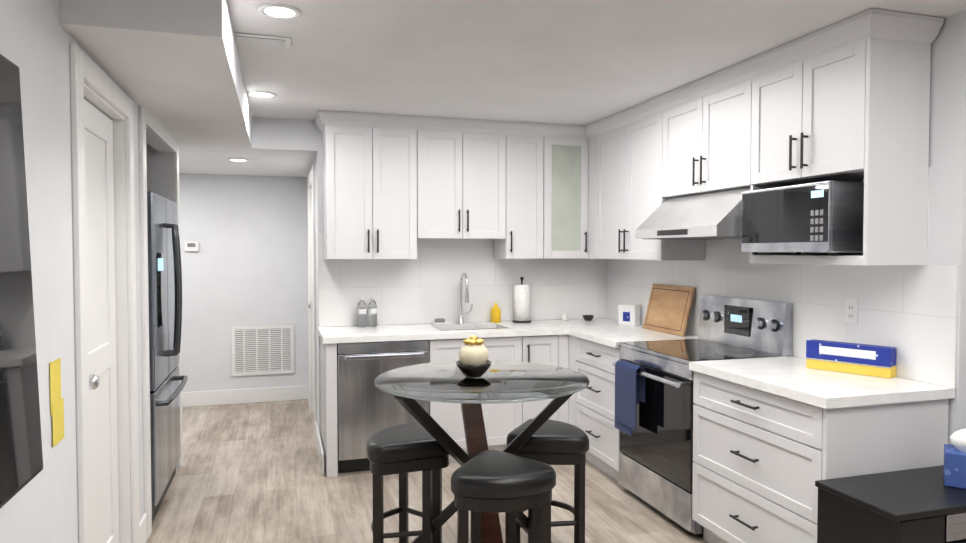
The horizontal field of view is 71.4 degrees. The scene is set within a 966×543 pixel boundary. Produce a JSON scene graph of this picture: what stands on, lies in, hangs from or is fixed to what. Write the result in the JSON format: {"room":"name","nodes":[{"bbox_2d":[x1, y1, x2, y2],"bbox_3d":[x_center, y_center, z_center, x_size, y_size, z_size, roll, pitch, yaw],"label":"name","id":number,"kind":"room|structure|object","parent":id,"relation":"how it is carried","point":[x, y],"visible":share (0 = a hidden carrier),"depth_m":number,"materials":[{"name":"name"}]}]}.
{"room":"kitchen","nodes":[
{"label":"kitchen","id":0,"kind":"room"},
{"bbox_2d":[0,0,177,542],"bbox_3d":[-1.165,0.217,1.365,0.100,2.420,6.760,-1,2,-17],"label":"wall","id":1,"kind":"structure","parent":0,"point":[36,39],"depth_m":2.03,"materials":[{"name":"paint"}]},
{"bbox_2d":[0,54,42,508],"bbox_3d":[-0.913,0.022,0.871,0.093,1.010,1.680,-1,2,-17],"label":"wall-mounted tv","id":2,"kind":"object","parent":1,"relation":"attached to","point":[21,461],"visible":1,"depth_m":1.57,"materials":[{"name":"glass"}]},
{"bbox_2d":[50,358,63,446],"bbox_3d":[-1.328,0.405,2.095,0.002,0.260,0.120,-1,2,-17],"label":"wall sign","id":3,"kind":"object","parent":1,"relation":"attached to","point":[57,406],"visible":1,"depth_m":2.09,"materials":[{"name":"yellow paper"}]},
{"bbox_2d":[84,99,119,542],"bbox_3d":[-1.551,0.353,2.731,0.110,2.050,0.710,-1,2,-17],"label":"door","id":4,"kind":"structure","parent":1,"relation":"in","point":[100,234],"depth_m":2.85,"materials":[{"name":"white wood"}]},
{"bbox_2d":[70,43,145,542],"bbox_3d":[-1.565,0.301,2.725,0.120,2.170,0.930,-1,2,-17],"label":"door frame","id":5,"kind":"structure","parent":1,"relation":"attached to","point":[84,68],"depth_m":3.05,"materials":[{"name":"white wood"}]},
{"bbox_2d":[138,105,182,538],"bbox_3d":[-1.899,0.238,4.002,0.020,2.220,1.270,-1,2,-17],"label":"door frame","id":6,"kind":"structure","parent":1,"relation":"attached to","point":[145,119],"depth_m":3.43,"materials":[{"name":"white wood"}]},
{"bbox_2d":[58,0,316,176],"bbox_3d":[-2.224,-0.966,4.176,2.360,0.222,4.380,-1,2,-17],"label":"ceiling","id":7,"kind":"structure","parent":0,"point":[173,68],"depth_m":2.89,"materials":[{"name":"paint"}]},
{"bbox_2d":[227,158,249,161],"bbox_3d":[-1.943,-0.885,5.340,0.169,0.007,0.169,-1,2,-26],"label":"recessed light","id":8,"kind":"object","parent":7,"relation":"in","point":[230,159],"depth_m":5.32,"materials":[{"name":"white plastic"}]},
{"bbox_2d":[179,173,306,391],"bbox_3d":[-2.873,0.068,6.352,2.560,2.420,0.100,-1,2,-17],"label":"wall","id":9,"kind":"structure","parent":0,"point":[246,264],"depth_m":6.45,"materials":[{"name":"paint"}]},
{"bbox_2d":[185,242,198,250],"bbox_3d":[-2.739,-0.236,6.314,0.120,0.090,0.030,-1,2,-17],"label":"thermostat","id":10,"kind":"object","parent":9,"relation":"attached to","point":[191,246],"visible":1,"depth_m":6.30,"materials":[{"name":"white plastic"}]},
{"bbox_2d":[182,385,305,406],"bbox_3d":[-2.856,1.210,6.331,2.360,0.140,0.015,-1,2,-17],"label":"baseboard","id":11,"kind":"structure","parent":9,"relation":"attached to","point":[233,396],"depth_m":6.49,"materials":[{"name":"white wood"}]},
{"bbox_2d":[231,324,293,375],"bbox_3d":[-2.138,0.763,6.533,0.580,0.480,0.014,-1,2,-17],"label":"air vent","id":12,"kind":"object","parent":9,"relation":"in","point":[261,349],"visible":1,"depth_m":6.53,"materials":[{"name":"white metal"}]},
{"bbox_2d":[307,153,318,427],"bbox_3d":[-1.432,0.084,5.837,0.100,2.420,1.700,-1,2,-17],"label":"wall","id":13,"kind":"structure","parent":0,"point":[315,160],"depth_m":5.19,"materials":[{"name":"paint"}]},
{"bbox_2d":[306,385,308,402],"bbox_3d":[-1.664,1.207,6.433,0.019,0.140,0.470,-1,2,-17],"label":"baseboard","id":14,"kind":"structure","parent":13,"relation":"attached to","point":[307,387],"depth_m":6.66,"materials":[{"name":"white wood"}]},
{"bbox_2d":[307,165,316,437],"bbox_3d":[-1.455,0.228,5.709,0.020,2.140,0.980,-1,2,-17],"label":"door frame","id":15,"kind":"structure","parent":13,"relation":"attached to","point":[311,177],"depth_m":6.06,"materials":[{"name":"white wood"}]},
{"bbox_2d":[315,421,323,474],"bbox_3d":[-1.178,1.254,4.836,0.015,0.140,0.910,-1,2,-17],"label":"baseboard","id":16,"kind":"structure","parent":13,"relation":"attached to","point":[317,435],"depth_m":4.68,"materials":[{"name":"white wood"}]},
{"bbox_2d":[146,399,707,542],"bbox_3d":[0.416,1.413,2.841,6.800,0.060,8.800,-1,2,-17],"label":"floor","id":17,"kind":"structure","parent":0,"point":[248,472],"depth_m":4.02,"materials":[{"name":"brown wood"}]},
{"bbox_2d":[147,191,187,522],"bbox_3d":[-2.199,0.451,3.917,0.815,1.800,0.910,-1,2,-17],"label":"fridge","id":18,"kind":"object","parent":17,"relation":"on","point":[165,293],"visible":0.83,"depth_m":3.85,"materials":[{"name":"metal"}]},
{"bbox_2d":[337,340,428,472],"bbox_3d":[-0.729,0.893,4.705,0.603,0.870,0.620,-1,2,-17],"label":"dishwasher","id":19,"kind":"object","parent":17,"relation":"on","point":[367,408],"visible":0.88,"depth_m":4.42,"materials":[{"name":"metal"}]},
{"bbox_2d":[366,424,449,542],"bbox_3d":[-0.364,1.064,3.161,0.385,0.620,0.379,-1,2,-17],"label":"stool","id":20,"kind":"object","parent":17,"relation":"on","point":[402,450],"visible":0.92,"depth_m":3.01,"materials":[{"name":"black leather"}]},
{"bbox_2d":[374,360,589,542],"bbox_3d":[-0.005,0.927,3.043,0.960,0.900,0.960,-1,2,-17],"label":"dining table","id":21,"kind":"object","parent":17,"relation":"on","point":[496,382],"visible":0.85,"depth_m":2.93,"materials":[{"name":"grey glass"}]},
{"bbox_2d":[456,335,491,377],"bbox_3d":[-0.042,0.382,3.047,0.164,0.188,0.164,-1,2,-17],"label":"centerpiece bowl","id":22,"kind":"object","parent":21,"relation":"on","point":[473,362],"visible":1,"depth_m":3.00,"materials":[{"name":"beige ceramic"}]},
{"bbox_2d":[429,350,559,462],"bbox_3d":[0.002,0.989,4.975,0.941,0.660,0.608,-1,2,-17],"label":"base cabinet","id":23,"kind":"object","parent":17,"relation":"on","point":[502,421],"depth_m":4.69,"materials":[{"name":"white wood"}]},
{"bbox_2d":[451,450,555,542],"bbox_3d":[0.058,1.077,2.712,0.418,0.620,0.390,-1,2,-17],"label":"stool","id":24,"kind":"object","parent":17,"relation":"on","point":[497,481],"visible":1,"depth_m":2.57,"materials":[{"name":"black leather"}]},
{"bbox_2d":[507,418,588,542],"bbox_3d":[0.281,1.061,3.249,0.389,0.620,0.410,-1,2,-17],"label":"stool","id":25,"kind":"object","parent":17,"relation":"on","point":[551,442],"visible":0.71,"depth_m":3.10,"materials":[{"name":"black leather"}]},
{"bbox_2d":[568,335,620,482],"bbox_3d":[1.018,0.895,4.569,0.612,0.872,0.752,-1,2,-17],"label":"base cabinet","id":26,"kind":"object","parent":17,"relation":"on","point":[591,409],"depth_m":4.41,"materials":[{"name":"white wood"}]},
{"bbox_2d":[318,318,621,343],"bbox_3d":[0.003,0.523,4.949,2.342,0.235,0.633,-1,2,-17],"label":"countertop","id":27,"kind":"structure","parent":26,"relation":"on","point":[402,332],"depth_m":4.72,"materials":[{"name":"stone"}]},
{"bbox_2d":[357,297,376,326],"bbox_3d":[-0.851,0.298,4.940,0.146,0.212,0.065,-1,2,-27],"label":"water bottles","id":28,"kind":"object","parent":27,"relation":"on","point":[372,313],"visible":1,"depth_m":4.93,"materials":[{"name":"plastic"}]},
{"bbox_2d":[431,318,450,324],"bbox_3d":[-0.322,0.379,5.111,0.140,0.040,0.080,-1,2,-17],"label":"soap dish","id":29,"kind":"object","parent":27,"relation":"on","point":[440,321],"visible":1,"depth_m":5.08,"materials":[{"name":"grey ceramic"}]},
{"bbox_2d":[457,272,472,323],"bbox_3d":[-0.116,0.202,5.084,0.118,0.396,0.216,-1,2,-17],"label":"faucet","id":30,"kind":"object","parent":27,"relation":"on","point":[461,317],"visible":1,"depth_m":5.14,"materials":[{"name":"silver metal"}]},
{"bbox_2d":[491,299,500,322],"bbox_3d":[0.099,0.306,5.220,0.080,0.180,0.080,-1,2,-17],"label":"soap bottle","id":31,"kind":"object","parent":27,"relation":"on","point":[495,314],"visible":1,"depth_m":5.19,"materials":[{"name":"yellow plastic"}]},
{"bbox_2d":[512,277,530,322],"bbox_3d":[0.304,0.218,5.248,0.150,0.354,0.150,-1,2,-17],"label":"paper towel holder","id":32,"kind":"object","parent":27,"relation":"on","point":[521,302],"visible":1,"depth_m":5.19,"materials":[{"name":"white paper"}]},
{"bbox_2d":[562,313,567,320],"bbox_3d":[0.655,0.362,5.369,0.052,0.060,0.052,-1,2,-17],"label":"salt shaker","id":33,"kind":"object","parent":27,"relation":"on","point":[564,316],"visible":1,"depth_m":5.35,"materials":[{"name":"white ceramic"}]},
{"bbox_2d":[583,315,593,320],"bbox_3d":[0.842,0.372,5.374,0.090,0.040,0.090,-1,2,-17],"label":"bowl","id":34,"kind":"object","parent":27,"relation":"on","point":[588,317],"visible":1,"depth_m":5.35,"materials":[{"name":"black ceramic"}]},
{"bbox_2d":[618,304,639,325],"bbox_3d":[1.096,0.326,5.040,0.142,0.151,0.088,2,2,43],"label":"box","id":35,"kind":"object","parent":27,"relation":"on","point":[629,314],"visible":1,"depth_m":5.00,"materials":[{"name":"white cardboard"}]},
{"bbox_2d":[562,325,705,347],"bbox_3d":[1.005,0.437,4.536,0.662,0.039,0.722,-1,2,-17],"label":"countertop","id":36,"kind":"structure","parent":26,"relation":"on","point":[610,336],"depth_m":4.47,"materials":[{"name":"stone"}]},
{"bbox_2d":[643,284,694,336],"bbox_3d":[1.265,0.257,4.599,0.095,0.321,0.500,-1,2,-17],"label":"cutting board","id":37,"kind":"object","parent":36,"relation":"on","point":[668,309],"visible":0.96,"depth_m":4.56,"materials":[{"name":"brown wood"}]},
{"bbox_2d":[612,294,792,536],"bbox_3d":[1.195,0.756,3.825,0.704,1.195,0.760,-1,2,-17],"label":"range","id":38,"kind":"object","parent":17,"relation":"on","point":[654,382],"visible":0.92,"depth_m":3.73,"materials":[{"name":"silver metal"}]},
{"bbox_2d":[692,371,948,542],"bbox_3d":[1.474,0.940,3.064,0.612,0.872,0.862,-1,2,-17],"label":"base cabinet","id":39,"kind":"object","parent":17,"relation":"on","point":[764,461],"depth_m":2.79,"materials":[{"name":"white wood"}]},
{"bbox_2d":[689,356,954,408],"bbox_3d":[1.468,0.482,3.038,0.644,0.039,0.882,-1,2,-17],"label":"countertop","id":40,"kind":"structure","parent":39,"relation":"on","point":[793,377],"depth_m":2.83,"materials":[{"name":"stone"}]},
{"bbox_2d":[806,339,896,377],"bbox_3d":[1.676,0.395,3.070,0.074,0.131,0.362,-1,2,-41],"label":"box","id":41,"kind":"object","parent":40,"relation":"on","point":[865,359],"visible":1,"depth_m":3.03,"materials":[{"name":"blue cardboard"}]},
{"bbox_2d":[815,465,965,542],"bbox_3d":[1.957,1.082,2.536,1.420,0.620,0.347,-1,2,-17],"label":"desk","id":42,"kind":"object","parent":17,"relation":"on","point":[922,505],"visible":0.96,"depth_m":2.32,"materials":[{"name":"black wood"}]},
{"bbox_2d":[943,429,965,488],"bbox_3d":[1.753,0.672,2.439,0.128,0.204,0.128,1,2,33],"label":"tissue box","id":43,"kind":"object","parent":42,"relation":"on","point":[954,472],"visible":1,"depth_m":2.41,"materials":[{"name":"blue cardboard"}]},
{"bbox_2d":[317,127,588,437],"bbox_3d":[-0.052,0.099,5.315,2.440,2.420,0.100,-1,2,-17],"label":"wall","id":44,"kind":"structure","parent":0,"point":[320,220],"depth_m":4.91,"materials":[{"name":"paint"}]},
{"bbox_2d":[318,233,605,326],"bbox_3d":[-0.095,-0.057,5.239,2.310,0.904,0.008,-1,2,-17],"label":"tile backsplash","id":45,"kind":"structure","parent":44,"relation":"attached to","point":[423,290],"depth_m":5.20,"materials":[{"name":"white tile"}]},
{"bbox_2d":[227,0,965,125],"bbox_3d":[0.416,-1.086,2.766,6.800,0.100,8.800,-1,2,-17],"label":"ceiling","id":46,"kind":"structure","parent":0,"point":[576,62],"depth_m":3.19,"materials":[{"name":"paint"}]},
{"bbox_2d":[234,33,290,47],"bbox_3d":[-0.997,-1.036,3.019,0.260,0.010,0.150,-1,2,-17],"label":"ceiling vent","id":47,"kind":"object","parent":46,"relation":"in","point":[262,40],"visible":0.81,"depth_m":3.00,"materials":[{"name":"white metal"}]},
{"bbox_2d":[248,91,276,97],"bbox_3d":[-1.335,-1.070,4.066,0.169,0.007,0.169,-1,2,-23],"label":"recessed light","id":48,"kind":"object","parent":46,"relation":"in","point":[259,94],"depth_m":4.06,"materials":[{"name":"white plastic"}]},
{"bbox_2d":[257,3,301,19],"bbox_3d":[-0.805,-1.028,2.660,0.169,0.007,0.169,-1,2,-26],"label":"recessed light","id":49,"kind":"object","parent":46,"relation":"in","point":[279,11],"depth_m":2.65,"materials":[{"name":"white plastic"}]},
{"bbox_2d":[315,110,582,259],"bbox_3d":[-0.230,-0.595,4.985,1.950,1.007,0.363,-1,2,-17],"label":"upper cabinet","id":50,"kind":"object","parent":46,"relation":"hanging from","point":[395,187],"depth_m":4.85,"materials":[{"name":"white wood"}]},
{"bbox_2d":[719,11,965,444],"bbox_3d":[1.522,0.134,4.156,0.100,2.420,3.030,-1,2,-17],"label":"wall","id":51,"kind":"structure","parent":0,"point":[947,165],"depth_m":2.70,"materials":[{"name":"paint"}]},
{"bbox_2d":[635,187,749,239],"bbox_3d":[1.292,-0.315,3.805,0.510,0.256,0.800,-1,2,-17],"label":"range hood","id":52,"kind":"object","parent":51,"relation":"attached to","point":[711,215],"visible":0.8,"depth_m":3.65,"materials":[{"name":"metal"}]},
{"bbox_2d":[588,37,930,265],"bbox_3d":[1.319,-0.524,3.981,0.354,0.925,2.570,-1,2,-17],"label":"upper cabinet","id":53,"kind":"object","parent":51,"relation":"attached to","point":[858,111],"visible":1,"depth_m":3.10,"materials":[{"name":"white wood"}]},
{"bbox_2d":[583,9,894,258],"bbox_3d":[1.125,-0.567,4.053,0.078,1.007,2.933,-1,2,-17],"label":"crown molding","id":54,"kind":"structure","parent":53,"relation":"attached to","point":[871,22],"depth_m":3.36,"materials":[{"name":"white wood"}]},
{"bbox_2d":[741,181,863,254],"bbox_3d":[1.540,-0.233,3.132,0.366,0.312,0.560,-1,2,-17],"label":"microwave","id":55,"kind":"object","parent":53,"relation":"in","point":[825,217],"visible":0.9,"depth_m":2.94,"materials":[{"name":"silver metal"}]},
{"bbox_2d":[887,11,943,43],"bbox_3d":[1.723,-0.985,2.720,0.303,0.094,0.059,-1,2,-17],"label":"crown molding","id":56,"kind":"structure","parent":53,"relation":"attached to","point":[901,26],"depth_m":2.71,"materials":[{"name":"white wood"}]},
{"bbox_2d":[606,167,958,387],"bbox_3d":[1.468,-0.024,4.140,0.008,0.904,3.019,-1,2,-17],"label":"tile backsplash","id":57,"kind":"structure","parent":51,"relation":"attached to","point":[910,312],"depth_m":3.28,"materials":[{"name":"white tile"}]},
{"bbox_2d":[845,298,857,323],"bbox_3d":[1.748,0.187,3.189,0.006,0.120,0.075,-1,2,-17],"label":"electrical outlet plate","id":58,"kind":"object","parent":51,"relation":"attached to","point":[851,310],"visible":1,"depth_m":3.19,"materials":[{"name":"white plastic"}]}
]}

